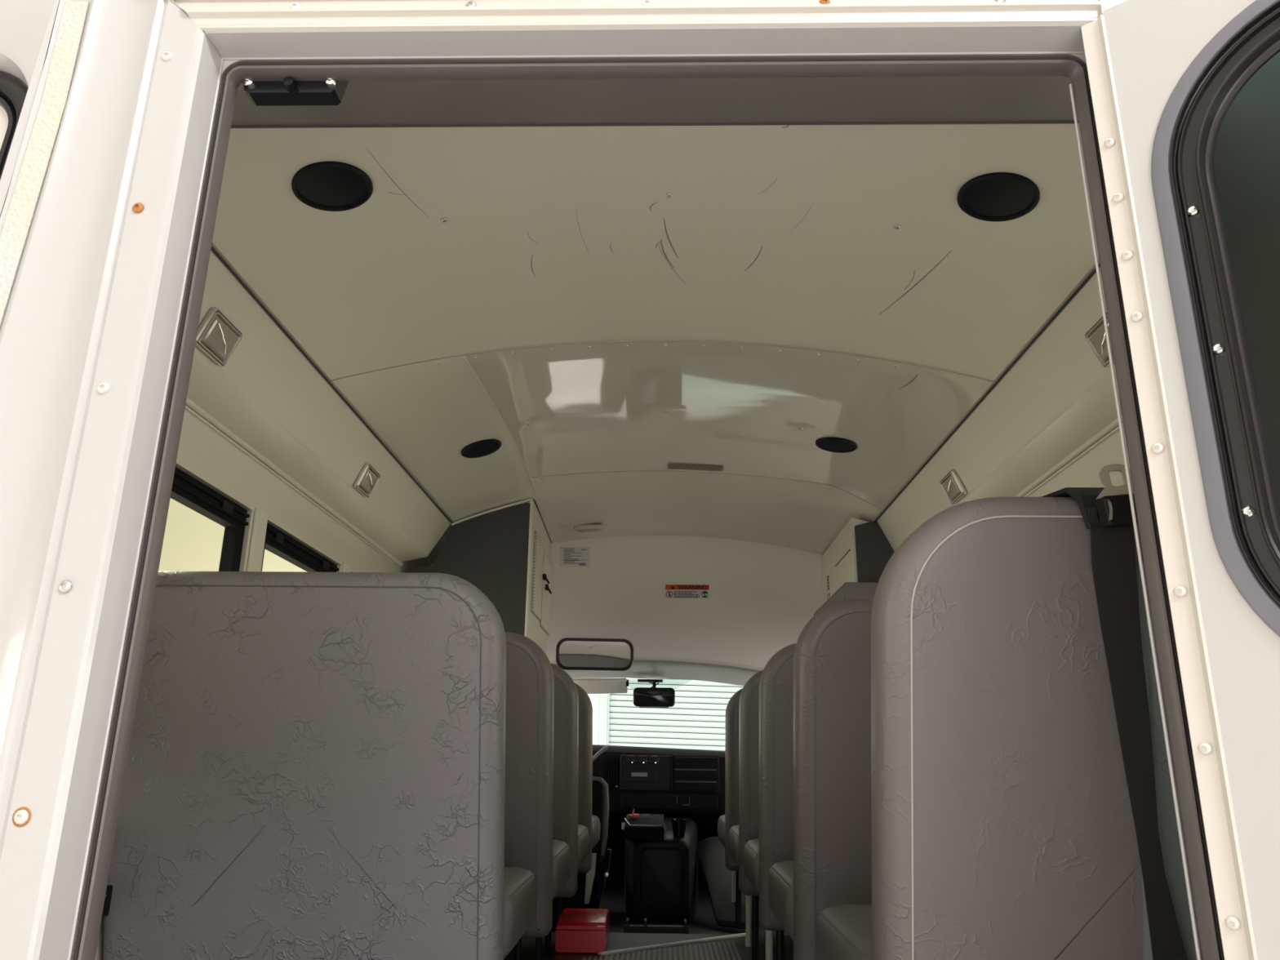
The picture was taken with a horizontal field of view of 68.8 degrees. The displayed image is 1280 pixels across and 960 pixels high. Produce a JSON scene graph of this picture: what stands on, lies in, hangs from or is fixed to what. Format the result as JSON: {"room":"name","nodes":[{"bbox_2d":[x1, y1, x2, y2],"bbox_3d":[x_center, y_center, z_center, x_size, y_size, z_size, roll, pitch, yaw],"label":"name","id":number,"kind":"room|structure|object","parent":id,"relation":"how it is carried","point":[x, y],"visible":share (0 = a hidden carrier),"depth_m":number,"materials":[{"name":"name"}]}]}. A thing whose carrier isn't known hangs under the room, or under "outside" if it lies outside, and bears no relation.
{"room":"bus interior","nodes":[
{"label":"bus interior","id":0,"kind":"room"},
{"bbox_2d":[0,0,59,217],"bbox_3d":[-1.013,0.420,0.822,0.657,2.250,0.050,0,-17,1],"label":"wall panel","id":1,"kind":"object","parent":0,"point":[26,26],"visible":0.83,"depth_m":1.07,"materials":[{"name":"grey paint"}]},
{"bbox_2d":[0,1,187,150],"bbox_3d":[0.011,0.342,0.868,2.260,2.650,0.060,0,-17,1],"label":"wall","id":2,"kind":"structure","parent":0,"point":[3,115],"depth_m":1.09,"materials":[{"name":"grey paint"}]},
{"bbox_2d":[0,71,28,179],"bbox_3d":[-0.883,-0.123,0.997,0.374,0.755,0.017,0,-17,1],"label":"window","id":3,"kind":"structure","parent":2,"relation":"in","point":[13,92],"depth_m":1.08,"materials":[{"name":"black rubber"}]},
{"bbox_2d":[0,0,1279,959],"bbox_3d":[0.260,0.335,0.521,1.870,2.267,0.800,-13,-22,38],"label":"door frame","id":4,"kind":"structure","parent":2,"relation":"in","point":[1185,94],"depth_m":0.92,"materials":[{"name":"grey paint"}]},
{"bbox_2d":[70,53,1224,959],"bbox_3d":[0.000,0.507,0.789,1.005,2.087,0.020,0,-17,1],"label":"door frame","id":5,"kind":"structure","parent":4,"relation":"attached to","point":[1072,67],"depth_m":0.99,"materials":[{"name":"rubber"}]},
{"bbox_2d":[158,497,306,572],"bbox_3d":[0.306,1.685,12.339,16.000,6.850,0.200,0,-17,1],"label":"wall","id":6,"kind":"structure","parent":0,"point":[193,541],"depth_m":12.63,"materials":[{"name":"paint"}]},
{"bbox_2d":[587,693,599,744],"bbox_3d":[-0.623,2.932,11.836,0.220,4.150,0.080,0,-17,1],"label":"door frame","id":7,"kind":"structure","parent":6,"relation":"attached to","point":[594,698],"depth_m":11.78,"materials":[{"name":"paint"}]},
{"bbox_2d":[598,693,609,745],"bbox_3d":[-0.451,2.979,11.813,0.125,4.050,0.110,0,-17,1],"label":"trim","id":8,"kind":"structure","parent":6,"relation":"attached to","point":[604,699],"depth_m":11.75,"materials":[{"name":"grey"}]},
{"bbox_2d":[608,677,743,751],"bbox_3d":[2.072,3.013,11.802,4.930,4.223,0.055,0,-17,1],"label":"shutter door","id":9,"kind":"structure","parent":6,"relation":"in","point":[696,719],"depth_m":11.82,"materials":[{"name":"grey"}]},
{"bbox_2d":[94,404,447,959],"bbox_3d":[-1.064,0.634,2.786,0.060,1.820,3.750,0,-17,1],"label":"wall","id":10,"kind":"structure","parent":0,"point":[204,455],"depth_m":2.57,"materials":[{"name":"white"}]},
{"bbox_2d":[170,466,249,571],"bbox_3d":[-1.084,0.376,2.109,0.043,0.802,0.624,0,-17,1],"label":"window","id":11,"kind":"structure","parent":10,"relation":"in","point":[186,490],"depth_m":2.37,"materials":[{"name":"black metal"}]},
{"bbox_2d":[195,306,242,366],"bbox_3d":[-0.901,-0.304,1.996,0.044,0.084,0.132,0,-17,1],"label":"dome lamp","id":12,"kind":"object","parent":10,"relation":"attached to","point":[216,331],"visible":0.99,"depth_m":1.98,"materials":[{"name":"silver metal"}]},
{"bbox_2d":[261,522,338,572],"bbox_3d":[-1.067,0.587,2.806,0.043,0.802,0.624,0,-17,1],"label":"window","id":13,"kind":"structure","parent":10,"relation":"in","point":[277,542],"depth_m":2.85,"materials":[{"name":"black"}]},
{"bbox_2d":[185,242,453,568],"bbox_3d":[-0.939,-0.176,2.601,0.214,0.274,2.890,0,-17,1],"label":"ceiling side panel","id":14,"kind":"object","parent":10,"relation":"attached to","point":[270,397],"depth_m":2.52,"materials":[{"name":"white"}]},
{"bbox_2d":[353,462,380,497],"bbox_3d":[-0.877,0.002,3.005,0.044,0.084,0.132,0,-17,1],"label":"dome lamp","id":15,"kind":"object","parent":10,"relation":"attached to","point":[368,477],"visible":1,"depth_m":2.98,"materials":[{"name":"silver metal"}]},
{"bbox_2d":[407,498,551,655],"bbox_3d":[-0.697,0.496,4.291,0.554,0.648,0.751,0,-17,1],"label":"upper cabinet","id":16,"kind":"object","parent":10,"relation":"attached to","point":[504,552],"visible":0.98,"depth_m":3.97,"materials":[{"name":"beige"}]},
{"bbox_2d":[444,524,452,537],"bbox_3d":[0.124,0.620,4.983,2.480,0.810,0.700,0,-17,1],"label":"cap","id":17,"kind":"object","parent":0,"point":[446,532],"depth_m":4.94,"materials":[{"name":"grey paint"}]},
{"bbox_2d":[0,0,1125,853],"bbox_3d":[0.226,0.418,0.767,2.063,2.250,0.018,0,-17,1],"label":"wall","id":18,"kind":"structure","parent":0,"point":[51,327],"depth_m":0.97,"materials":[{"name":"white metal"}]},
{"bbox_2d":[0,0,88,326],"bbox_3d":[-0.699,0.095,0.889,0.100,1.360,0.004,0,-17,1],"label":"tape","id":19,"kind":"object","parent":18,"relation":"attached to","point":[16,226],"visible":1,"depth_m":1.03,"materials":[{"name":"white plastic"}]},
{"bbox_2d":[506,931,793,959],"bbox_3d":[0.043,1.505,2.401,2.240,0.055,3.630,0,-17,1],"label":"floor","id":20,"kind":"structure","parent":0,"point":[616,940],"depth_m":3.78,"materials":[{"name":"grey rubber"}]},
{"bbox_2d":[102,570,537,959],"bbox_3d":[-0.656,0.800,2.040,0.796,1.080,0.753,0,-17,1],"label":"seat","id":21,"kind":"object","parent":20,"relation":"on","point":[315,770],"visible":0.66,"depth_m":1.81,"materials":[{"name":"grey leather"}]},
{"bbox_2d":[503,866,537,958],"bbox_3d":[-0.654,0.972,2.125,0.796,0.144,0.490,0,-17,1],"label":"seat cushion","id":22,"kind":"object","parent":21,"relation":"on","point":[520,893],"depth_m":2.05,"materials":[{"name":"grey leather"}]},
{"bbox_2d":[503,631,570,959],"bbox_3d":[-0.626,1.054,2.877,0.777,1.080,0.753,0,-17,1],"label":"seat","id":23,"kind":"object","parent":20,"relation":"on","point":[530,845],"visible":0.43,"depth_m":2.65,"materials":[{"name":"grey leather"}]},
{"bbox_2d":[552,840,570,897],"bbox_3d":[-0.625,1.226,2.962,0.777,0.144,0.490,0,-17,1],"label":"seat cushion","id":24,"kind":"object","parent":23,"relation":"on","point":[561,850],"depth_m":2.88,"materials":[{"name":"grey leather"}]},
{"bbox_2d":[535,663,589,959],"bbox_3d":[-0.607,1.298,3.680,0.777,1.080,0.753,0,-17,1],"label":"seat","id":25,"kind":"object","parent":20,"relation":"on","point":[566,828],"visible":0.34,"depth_m":3.46,"materials":[{"name":"grey leather"}]},
{"bbox_2d":[577,824,589,866],"bbox_3d":[-0.605,1.470,3.765,0.777,0.144,0.490,0,-17,1],"label":"seat cushion","id":26,"kind":"object","parent":25,"relation":"on","point":[583,832],"depth_m":3.68,"materials":[{"name":"grey leather"}]},
{"bbox_2d":[555,908,609,952],"bbox_3d":[-0.232,1.847,3.836,0.198,0.121,0.298,0,-17,1],"label":"case","id":27,"kind":"object","parent":20,"relation":"on","point":[577,930],"visible":1,"depth_m":3.71,"materials":[{"name":"red plastic"}]},
{"bbox_2d":[597,933,745,955],"bbox_3d":[0.157,1.929,3.886,0.800,0.010,0.026,13,-21,-36],"label":"floor strip","id":28,"kind":"object","parent":20,"relation":"on","point":[740,935],"visible":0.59,"depth_m":3.85,"materials":[{"name":"silver metal"}]},
{"bbox_2d":[728,670,763,959],"bbox_3d":[0.772,1.341,3.769,0.792,1.080,0.753,0,-17,1],"label":"seat","id":29,"kind":"object","parent":20,"relation":"on","point":[747,829],"visible":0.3,"depth_m":3.56,"materials":[{"name":"grey leather"}]},
{"bbox_2d":[728,824,738,866],"bbox_3d":[0.774,1.514,3.855,0.792,0.144,0.490,0,-17,1],"label":"seat cushion","id":30,"kind":"object","parent":29,"relation":"on","point":[733,837],"depth_m":3.79,"materials":[{"name":"grey leather"}]},
{"bbox_2d":[743,643,795,959],"bbox_3d":[0.754,1.112,3.014,0.792,1.080,0.753,0,-17,1],"label":"seat","id":31,"kind":"object","parent":20,"relation":"on","point":[775,843],"visible":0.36,"depth_m":2.80,"materials":[{"name":"grey leather"}]},
{"bbox_2d":[743,838,759,893],"bbox_3d":[0.755,1.284,3.099,0.792,0.144,0.490,0,-17,1],"label":"seat cushion","id":32,"kind":"object","parent":31,"relation":"on","point":[751,851],"depth_m":3.03,"materials":[{"name":"grey leather"}]},
{"bbox_2d":[767,598,873,959],"bbox_3d":[0.736,0.882,2.258,0.792,1.080,0.753,0,-17,1],"label":"seat","id":33,"kind":"object","parent":20,"relation":"on","point":[831,866],"visible":0.35,"depth_m":2.05,"materials":[{"name":"grey leather"}]},
{"bbox_2d":[767,860,793,939],"bbox_3d":[0.737,1.055,2.343,0.792,0.144,0.490,0,-17,1],"label":"seat cushion","id":34,"kind":"object","parent":33,"relation":"on","point":[780,877],"depth_m":2.28,"materials":[{"name":"grey leather"}]},
{"bbox_2d":[815,463,1202,959],"bbox_3d":[0.716,0.622,1.425,0.792,1.095,0.839,0,-17,1],"label":"seat","id":35,"kind":"object","parent":20,"relation":"on","point":[1023,806],"visible":0.83,"depth_m":1.25,"materials":[{"name":"grey leather"}]},
{"bbox_2d":[815,904,871,959],"bbox_3d":[0.718,0.813,1.549,0.792,0.144,0.490,0,-17,1],"label":"seat cushion","id":36,"kind":"object","parent":35,"relation":"on","point":[842,931],"depth_m":1.59,"materials":[{"name":"grey leather"}]},
{"bbox_2d":[231,75,1078,125],"bbox_3d":[0.026,-0.563,1.394,1.800,0.304,0.490,0,-17,1],"label":"header panel","id":37,"kind":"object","parent":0,"point":[994,98],"depth_m":1.45,"materials":[{"name":"grey plastic"}]},
{"bbox_2d":[243,76,348,106],"bbox_3d":[-0.414,-0.474,1.114,0.123,0.039,0.034,0,-17,1],"label":"door latch","id":38,"kind":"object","parent":37,"relation":"in","point":[288,91],"depth_m":1.11,"materials":[{"name":"black"}]},
{"bbox_2d":[231,120,1079,128],"bbox_3d":[0.030,-0.601,1.577,1.802,0.127,0.163,0,-17,1],"label":"trim","id":39,"kind":"structure","parent":37,"relation":"attached to","point":[1024,122],"depth_m":1.64,"materials":[{"name":"grey"}]},
{"bbox_2d":[212,124,1098,555],"bbox_3d":[0.065,-0.237,2.998,2.500,0.244,3.800,0,-17,1],"label":"ceiling","id":40,"kind":"structure","parent":0,"point":[610,307],"depth_m":2.21,"materials":[{"name":"white"}]},
{"bbox_2d":[291,160,373,211],"bbox_3d":[-0.583,-0.555,1.772,0.146,0.036,0.147,0,-17,1],"label":"ceiling speaker","id":41,"kind":"object","parent":40,"relation":"attached to","point":[328,185],"visible":1,"depth_m":1.76,"materials":[{"name":"black plastic"}]},
{"bbox_2d":[297,167,368,207],"bbox_3d":[-0.583,-0.555,1.772,0.129,0.026,0.131,0,-17,1],"label":"grille","id":42,"kind":"object","parent":41,"relation":"attached to","point":[317,187],"depth_m":1.77,"materials":[{"name":"black plastic"}]},
{"bbox_2d":[461,439,501,457],"bbox_3d":[-0.570,-0.112,3.351,0.142,0.053,0.147,0,-17,1],"label":"ceiling speaker","id":43,"kind":"object","parent":40,"relation":"attached to","point":[481,448],"visible":1,"depth_m":3.34,"materials":[{"name":"black plastic"}]},
{"bbox_2d":[463,442,498,456],"bbox_3d":[-0.570,-0.112,3.351,0.125,0.041,0.131,0,-17,1],"label":"grille","id":44,"kind":"object","parent":43,"relation":"attached to","point":[474,449],"depth_m":3.34,"materials":[{"name":"black plastic"}]},
{"bbox_2d":[573,524,603,532],"bbox_3d":[-0.247,0.233,4.493,0.140,0.030,0.040,-2,-17,8],"label":"recessed light","id":45,"kind":"object","parent":40,"relation":"in","point":[590,527],"visible":1,"depth_m":4.48,"materials":[{"name":"white plastic"}]},
{"bbox_2d":[667,463,723,471],"bbox_3d":[0.220,-0.050,3.739,0.220,0.012,0.065,0,-17,1],"label":"residue","id":46,"kind":"object","parent":40,"relation":"attached to","point":[673,466],"visible":1,"depth_m":3.74,"materials":[{"name":"grey"}]},
{"bbox_2d":[815,436,857,453],"bbox_3d":[0.700,-0.125,3.330,0.146,0.032,0.147,0,-17,1],"label":"ceiling speaker","id":47,"kind":"object","parent":40,"relation":"attached to","point":[839,445],"visible":1,"depth_m":3.32,"materials":[{"name":"black plastic"}]},
{"bbox_2d":[817,440,854,451],"bbox_3d":[0.700,-0.125,3.330,0.129,0.022,0.131,0,-17,1],"label":"grille","id":48,"kind":"object","parent":47,"relation":"attached to","point":[826,445],"depth_m":3.33,"materials":[{"name":"black plastic"}]},
{"bbox_2d":[956,172,1039,222],"bbox_3d":[0.679,-0.535,1.772,0.146,0.037,0.147,0,-17,1],"label":"ceiling speaker","id":49,"kind":"object","parent":40,"relation":"attached to","point":[995,197],"visible":1,"depth_m":1.76,"materials":[{"name":"black plastic"}]},
{"bbox_2d":[962,178,1034,217],"bbox_3d":[0.679,-0.535,1.772,0.129,0.026,0.131,0,-17,1],"label":"grille","id":50,"kind":"object","parent":49,"relation":"attached to","point":[981,197],"depth_m":1.77,"materials":[{"name":"black plastic"}]},
{"bbox_2d":[553,659,761,685],"bbox_3d":[0.131,1.159,5.342,2.000,0.191,0.700,0,-17,1],"label":"ceiling","id":51,"kind":"structure","parent":0,"point":[739,676],"depth_m":5.35,"materials":[{"name":"grey"}]},
{"bbox_2d":[572,678,628,693],"bbox_3d":[-0.296,1.209,5.470,0.461,0.094,0.115,0,-17,1],"label":"sun visor","id":52,"kind":"object","parent":51,"relation":"attached to","point":[596,686],"visible":0.6,"depth_m":5.45,"materials":[{"name":"beige plastic"}]},
{"bbox_2d":[598,815,719,890],"bbox_3d":[0.135,2.298,6.188,2.060,0.840,0.060,0,-17,1],"label":"wall","id":53,"kind":"structure","parent":0,"point":[707,826],"depth_m":6.13,"materials":[{"name":"black"}]},
{"bbox_2d":[592,744,724,816],"bbox_3d":[0.142,1.885,5.910,1.940,0.428,0.696,0,-17,1],"label":"dashboard","id":54,"kind":"object","parent":53,"relation":"attached to","point":[666,781],"visible":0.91,"depth_m":5.60,"materials":[{"name":"black plastic"}]},
{"bbox_2d":[592,746,608,772],"bbox_3d":[-0.441,1.684,5.393,0.374,0.370,0.384,-8,-19,27],"label":"steering wheel","id":55,"kind":"object","parent":54,"relation":"attached to","point":[596,755],"visible":0.11,"depth_m":5.49,"materials":[{"name":"black plastic"}]},
{"bbox_2d":[670,755,719,792],"bbox_3d":[0.328,1.765,5.617,0.295,0.212,0.034,0,-17,1],"label":"vent","id":56,"kind":"object","parent":54,"relation":"attached to","point":[688,773],"depth_m":5.60,"materials":[{"name":"black plastic"}]},
{"bbox_3d":[0.144,1.555,5.921,1.840,0.525,0.922,0,-17,1],"label":"window","id":57,"kind":"structure","parent":53,"relation":"in","visible":0},
{"bbox_2d":[632,679,675,708],"bbox_3d":[0.084,1.254,5.488,0.242,0.180,0.252,0,-17,1],"label":"mirror","id":58,"kind":"object","parent":57,"relation":"attached to","point":[655,697],"visible":1,"depth_m":5.36,"materials":[{"name":"black mirror"}]},
{"bbox_2d":[551,888,788,935],"bbox_3d":[0.107,2.414,5.092,2.000,0.100,2.050,0,-17,1],"label":"floor","id":59,"kind":"structure","parent":0,"point":[704,922],"depth_m":4.87,"materials":[{"name":"black rubber"}]},
{"bbox_2d":[557,683,600,919],"bbox_3d":[-0.592,1.530,4.445,0.777,1.080,0.753,0,-17,1],"label":"seat","id":60,"kind":"object","parent":59,"relation":"on","point":[585,818],"visible":0.21,"depth_m":4.22,"materials":[{"name":"grey leather"}]},
{"bbox_2d":[591,814,600,848],"bbox_3d":[-0.591,1.703,4.531,0.777,0.144,0.490,0,-17,1],"label":"seat cushion","id":61,"kind":"object","parent":60,"relation":"on","point":[596,825],"depth_m":4.42,"materials":[{"name":"grey leather"}]},
{"bbox_2d":[552,776,612,922],"bbox_3d":[-0.449,1.955,4.980,0.631,0.726,0.637,0,-17,1],"label":"seat","id":62,"kind":"object","parent":59,"relation":"on","point":[588,895],"visible":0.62,"depth_m":4.78,"materials":[{"name":"black"}]},
{"bbox_2d":[577,851,605,884],"bbox_3d":[-0.473,2.068,5.018,0.560,0.130,0.500,0,-17,1],"label":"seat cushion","id":63,"kind":"object","parent":62,"relation":"on","point":[581,878],"depth_m":4.78,"materials":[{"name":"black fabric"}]},
{"bbox_2d":[623,917,688,933],"bbox_3d":[0.073,2.038,4.209,0.290,0.105,0.080,0,-17,1],"label":"rail","id":64,"kind":"object","parent":59,"relation":"on","point":[628,928],"visible":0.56,"depth_m":4.19,"materials":[{"name":"black plastic"}]},
{"bbox_2d":[621,813,697,921],"bbox_3d":[0.117,2.120,5.172,0.430,0.510,0.668,0,-17,1],"label":"engine cover","id":65,"kind":"object","parent":59,"relation":"on","point":[661,860],"visible":1,"depth_m":4.88,"materials":[{"name":"black plastic"}]},
{"bbox_2d":[629,808,639,817],"bbox_3d":[-0.030,1.793,5.021,0.056,0.048,0.029,0,-17,1],"label":"key fob","id":66,"kind":"object","parent":65,"relation":"on","point":[633,815],"visible":1,"depth_m":5.01,"materials":[{"name":"red plastic"}]},
{"bbox_2d":[626,813,648,817],"bbox_3d":[-0.011,1.808,5.027,0.131,0.016,0.038,4,-17,-12],"label":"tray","id":67,"kind":"object","parent":65,"relation":"on","point":[643,815],"visible":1,"depth_m":5.02,"materials":[{"name":"grey plastic"}]},
{"bbox_2d":[696,836,752,929],"bbox_3d":[0.438,2.104,4.931,0.297,0.367,0.808,0,-17,1],"label":"floor cover","id":68,"kind":"structure","parent":59,"relation":"on","point":[710,851],"depth_m":4.87,"materials":[{"name":"black plastic"}]},
{"bbox_2d":[717,688,742,924],"bbox_3d":[0.794,1.594,4.602,0.792,1.080,0.753,0,-17,1],"label":"seat","id":69,"kind":"object","parent":59,"relation":"on","point":[731,818],"visible":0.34,"depth_m":4.40,"materials":[{"name":"grey leather"}]},
{"bbox_2d":[717,814,724,847],"bbox_3d":[0.796,1.767,4.687,0.792,0.144,0.490,0,-17,1],"label":"seat cushion","id":70,"kind":"object","parent":69,"relation":"on","point":[721,823],"depth_m":4.61,"materials":[{"name":"grey leather"}]},
{"bbox_2d":[546,535,822,667],"bbox_3d":[0.120,0.702,4.846,2.160,0.749,0.515,0,-17,1],"label":"wall","id":71,"kind":"structure","parent":0,"point":[762,597],"depth_m":4.71,"materials":[{"name":"white plastic"}]},
{"bbox_2d":[560,546,590,567],"bbox_3d":[-0.328,0.387,4.698,0.152,0.099,0.030,0,-17,1],"label":"label","id":72,"kind":"object","parent":71,"relation":"attached to","point":[570,557],"visible":1,"depth_m":4.70,"materials":[{"name":"white paper"}]},
{"bbox_2d":[555,637,633,671],"bbox_3d":[-0.231,0.893,4.763,0.392,0.160,0.102,2,-17,-4],"label":"mirror","id":73,"kind":"object","parent":71,"relation":"attached to","point":[571,653],"visible":0.99,"depth_m":4.72,"materials":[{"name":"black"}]},
{"bbox_2d":[550,656,764,670],"bbox_3d":[0.122,1.028,4.995,2.000,0.172,0.040,0,-17,1],"label":"trim","id":74,"kind":"structure","parent":71,"relation":"attached to","point":[727,664],"depth_m":5.00,"materials":[{"name":"beige plastic"}]},
{"bbox_2d":[665,584,709,598],"bbox_3d":[0.238,0.561,4.705,0.220,0.065,0.046,0,-17,1],"label":"warning label","id":75,"kind":"object","parent":71,"relation":"attached to","point":[672,591],"visible":1,"depth_m":4.70,"materials":[{"name":"white paper"}]},
{"bbox_2d":[1022,426,1132,497],"bbox_3d":[1.175,0.644,2.729,0.060,1.820,3.750,0,-17,1],"label":"wall","id":76,"kind":"structure","parent":0,"point":[1083,473],"depth_m":2.37,"materials":[{"name":"white"}]},
{"bbox_2d":[813,517,894,615],"bbox_3d":[0.997,0.538,4.182,0.335,0.563,0.880,0,-17,1],"label":"upper cabinet","id":77,"kind":"object","parent":76,"relation":"attached to","point":[852,566],"visible":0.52,"depth_m":3.86,"materials":[{"name":"painted metal"},{"name":"black plastic"}]},
{"bbox_2d":[940,469,966,504],"bbox_3d":[1.005,0.023,3.001,0.044,0.084,0.132,0,-17,1],"label":"dome lamp","id":78,"kind":"object","parent":76,"relation":"attached to","point":[951,484],"visible":1,"depth_m":2.98,"materials":[{"name":"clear plastic"}]},
{"bbox_2d":[871,260,1123,551],"bbox_3d":[1.047,-0.168,2.550,0.214,0.274,2.890,0,-17,1],"label":"ceiling side panel","id":79,"kind":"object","parent":76,"relation":"attached to","point":[1055,399],"depth_m":2.44,"materials":[{"name":"white"}]},
{"bbox_2d":[1084,311,1114,367],"bbox_3d":[0.980,-0.297,1.948,0.044,0.084,0.132,0,-17,1],"label":"dome lamp","id":80,"kind":"object","parent":76,"relation":"attached to","point":[1095,337],"visible":0.49,"depth_m":1.97,"materials":[{"name":"clear plastic"}]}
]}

